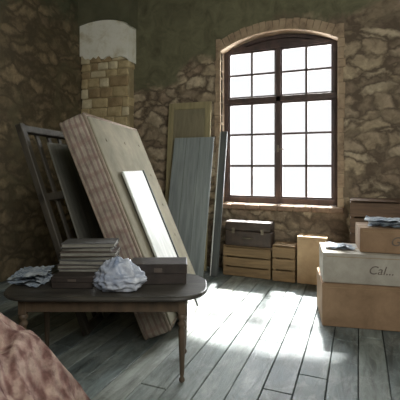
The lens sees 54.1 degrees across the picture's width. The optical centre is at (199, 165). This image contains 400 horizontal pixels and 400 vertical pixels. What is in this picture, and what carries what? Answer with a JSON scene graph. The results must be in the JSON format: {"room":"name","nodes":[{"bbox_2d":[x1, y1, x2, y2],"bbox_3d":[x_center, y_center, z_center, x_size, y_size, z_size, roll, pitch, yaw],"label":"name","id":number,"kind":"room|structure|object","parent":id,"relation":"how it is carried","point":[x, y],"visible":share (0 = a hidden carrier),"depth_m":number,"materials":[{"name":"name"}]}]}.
{"room":"attic storage room","nodes":[
{"label":"attic storage room","id":0,"kind":"room"},
{"bbox_2d":[0,0,137,281],"bbox_3d":[-2.932,-0.625,3.288,1.280,4.350,7.100,0,0,22],"label":"wall","id":1,"kind":"structure","parent":0,"point":[61,60],"depth_m":5.80,"materials":[{"name":"stone"}]},
{"bbox_2d":[0,263,399,399],"bbox_3d":[-0.192,1.545,2.181,6.790,0.090,7.300,0,0,22],"label":"floor","id":2,"kind":"structure","parent":0,"point":[249,338],"depth_m":3.19,"materials":[{"name":"grey wood"}]},
{"bbox_2d":[0,312,89,399],"bbox_3d":[-1.184,1.088,1.546,1.550,0.813,1.500,0,0,0],"label":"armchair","id":3,"kind":"object","parent":2,"relation":"on","point":[29,370],"visible":1,"depth_m":1.88,"materials":[{"name":"fabric"}]},
{"bbox_2d":[15,123,111,335],"bbox_3d":[-1.217,0.548,4.051,0.716,1.859,1.250,0,0,8],"label":"frame","id":4,"kind":"object","parent":2,"relation":"on","point":[82,215],"visible":0.52,"depth_m":3.78,"materials":[{"name":"brown wood"}]},
{"bbox_2d":[4,273,206,382],"bbox_3d":[-0.675,1.190,2.930,1.460,0.620,0.620,0,0,0],"label":"wooden table","id":5,"kind":"object","parent":2,"relation":"on","point":[44,298],"visible":0.8,"depth_m":2.70,"materials":[{"name":"brown wood"}]},
{"bbox_2d":[7,265,53,286],"bbox_3d":[-1.261,0.826,2.972,0.314,0.098,0.330,0,0,0],"label":"pile","id":6,"kind":"object","parent":5,"relation":"on","point":[30,276],"visible":0.98,"depth_m":2.90,"materials":[{"name":"white fabric"}]},
{"bbox_2d":[51,271,95,288],"bbox_3d":[-0.915,0.837,2.879,0.310,0.085,0.152,0,0,2],"label":"lidded box","id":7,"kind":"object","parent":5,"relation":"on","point":[61,279],"visible":0.79,"depth_m":2.81,"materials":[{"name":"brown wood"}]},
{"bbox_2d":[57,238,120,271],"bbox_3d":[-0.868,0.736,3.098,0.458,0.287,0.252,0,0,-2],"label":"book stack","id":8,"kind":"object","parent":5,"relation":"on","point":[80,254],"visible":0.7,"depth_m":3.01,"materials":[{"name":"beige paper"}]},
{"bbox_2d":[92,256,146,291],"bbox_3d":[-0.564,0.756,2.765,0.390,0.241,0.191,0,0,0],"label":"crumpled cloth","id":9,"kind":"object","parent":5,"relation":"on","point":[116,274],"visible":1,"depth_m":2.71,"materials":[{"name":"white fabric"}]},
{"bbox_2d":[132,257,186,283],"bbox_3d":[-0.315,0.804,3.019,0.430,0.150,0.232,0,0,-2],"label":"storage box","id":10,"kind":"object","parent":5,"relation":"on","point":[158,270],"visible":0.68,"depth_m":2.91,"materials":[{"name":"brown wood"}]},
{"bbox_2d":[59,112,195,339],"bbox_3d":[-0.637,0.508,4.147,1.002,1.952,1.600,0,0,7],"label":"mattress","id":11,"kind":"object","parent":2,"relation":"on","point":[100,149],"visible":0.68,"depth_m":3.40,"materials":[{"name":"fabric"}]},
{"bbox_2d":[121,170,197,330],"bbox_3d":[-0.370,0.769,3.885,0.630,1.451,0.660,0,0,7],"label":"board","id":12,"kind":"object","parent":2,"relation":"on","point":[137,183],"visible":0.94,"depth_m":3.86,"materials":[{"name":"wood"}]},
{"bbox_2d":[165,101,211,270],"bbox_3d":[-0.192,0.271,5.812,0.690,2.453,0.254,0,0,22],"label":"door leaf","id":13,"kind":"structure","parent":2,"relation":"on","point":[191,119],"depth_m":5.89,"materials":[{"name":"beige wood"}]},
{"bbox_2d":[168,137,213,276],"bbox_3d":[-0.167,0.540,5.539,0.620,1.915,0.466,0,0,22],"label":"board","id":14,"kind":"object","parent":2,"relation":"on","point":[190,182],"visible":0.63,"depth_m":5.55,"materials":[{"name":"wood"}]},
{"bbox_2d":[210,131,227,276],"bbox_3d":[0.268,0.497,5.508,0.110,2.000,0.465,0,0,22],"label":"plank","id":15,"kind":"object","parent":2,"relation":"on","point":[214,266],"visible":1,"depth_m":5.49,"materials":[{"name":"wood"}]},
{"bbox_2d":[223,244,272,279],"bbox_3d":[0.672,1.294,5.401,0.660,0.412,0.271,0,0,22],"label":"wooden crate","id":16,"kind":"object","parent":2,"relation":"on","point":[245,261],"visible":0.77,"depth_m":5.28,"materials":[{"name":"brown wood"}]},
{"bbox_2d":[225,219,274,247],"bbox_3d":[0.681,0.922,5.383,0.640,0.330,0.278,0,0,22],"label":"suitcase","id":17,"kind":"object","parent":16,"relation":"on","point":[239,232],"visible":0.97,"depth_m":5.28,"materials":[{"name":"leather"}]},
{"bbox_2d":[272,241,296,282],"bbox_3d":[1.133,1.264,5.193,0.290,0.472,0.302,0,0,22],"label":"wooden crate","id":18,"kind":"object","parent":2,"relation":"on","point":[284,254],"visible":0.85,"depth_m":5.07,"materials":[{"name":"brown wood"}]},
{"bbox_2d":[297,233,328,284],"bbox_3d":[1.465,1.199,5.081,0.373,0.602,0.281,0,0,22],"label":"cardboard box","id":19,"kind":"object","parent":2,"relation":"on","point":[307,243],"visible":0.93,"depth_m":4.97,"materials":[{"name":"brown cardboard"}]},
{"bbox_2d":[317,267,399,331],"bbox_3d":[1.673,1.299,3.875,0.953,0.402,0.601,0,0,12],"label":"cardboard box","id":20,"kind":"object","parent":2,"relation":"on","point":[373,307],"visible":0.84,"depth_m":3.61,"materials":[{"name":"brown cardboard"}]},
{"bbox_2d":[319,242,399,286],"bbox_3d":[1.675,0.957,3.852,0.933,0.282,0.522,0,0,13],"label":"cardboard box","id":21,"kind":"object","parent":20,"relation":"on","point":[337,265],"visible":0.99,"depth_m":3.64,"materials":[{"name":"beige cardboard"}]},
{"bbox_2d":[325,242,354,249],"bbox_3d":[1.387,0.791,3.899,0.277,0.040,0.223,0,0,14],"label":"pile","id":22,"kind":"object","parent":21,"relation":"on","point":[332,245],"visible":1,"depth_m":3.88,"materials":[{"name":"white fabric"}]},
{"bbox_2d":[355,222,399,253],"bbox_3d":[1.866,0.699,3.818,0.623,0.232,0.402,0,0,16],"label":"cardboard box","id":23,"kind":"object","parent":21,"relation":"on","point":[372,239],"visible":0.96,"depth_m":3.67,"materials":[{"name":"brown cardboard"}]},
{"bbox_2d":[364,215,399,227],"bbox_3d":[1.861,0.538,3.824,0.470,0.082,0.340,0,0,25],"label":"pile","id":24,"kind":"object","parent":23,"relation":"on","point":[372,221],"visible":1,"depth_m":3.78,"materials":[{"name":"white fabric"}]},
{"bbox_2d":[350,197,399,243],"bbox_3d":[2.205,0.949,4.630,0.800,1.102,0.503,0,0,22],"label":"wooden crate","id":25,"kind":"object","parent":2,"relation":"on","point":[360,207],"visible":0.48,"depth_m":4.50,"materials":[{"name":"brown wood"}]},
{"bbox_2d":[134,0,399,267],"bbox_3d":[1.170,-0.625,5.686,7.090,4.350,0.420,0,0,22],"label":"wall","id":26,"kind":"structure","parent":0,"point":[176,39],"depth_m":5.49,"materials":[{"name":"stone"}]},
{"bbox_2d":[214,18,345,207],"bbox_3d":[1.080,-0.752,5.536,1.834,2.604,0.124,0,0,22],"label":"trim","id":27,"kind":"structure","parent":26,"relation":"attached to","point":[283,23],"depth_m":5.36,"materials":[{"name":"brick"}]},
{"bbox_2d":[224,34,337,205],"bbox_3d":[1.133,-0.677,5.668,1.639,2.439,0.140,0,0,22],"label":"window","id":28,"kind":"structure","parent":26,"relation":"in","point":[276,43],"depth_m":5.64,"materials":[{"name":"brown wood"}]},
{"bbox_2d":[223,202,343,213],"bbox_3d":[1.115,0.585,5.624,1.795,0.081,0.376,0,0,22],"label":"window sill","id":29,"kind":"structure","parent":26,"relation":"attached to","point":[237,205],"depth_m":5.43,"materials":[{"name":"stone"}]}
]}

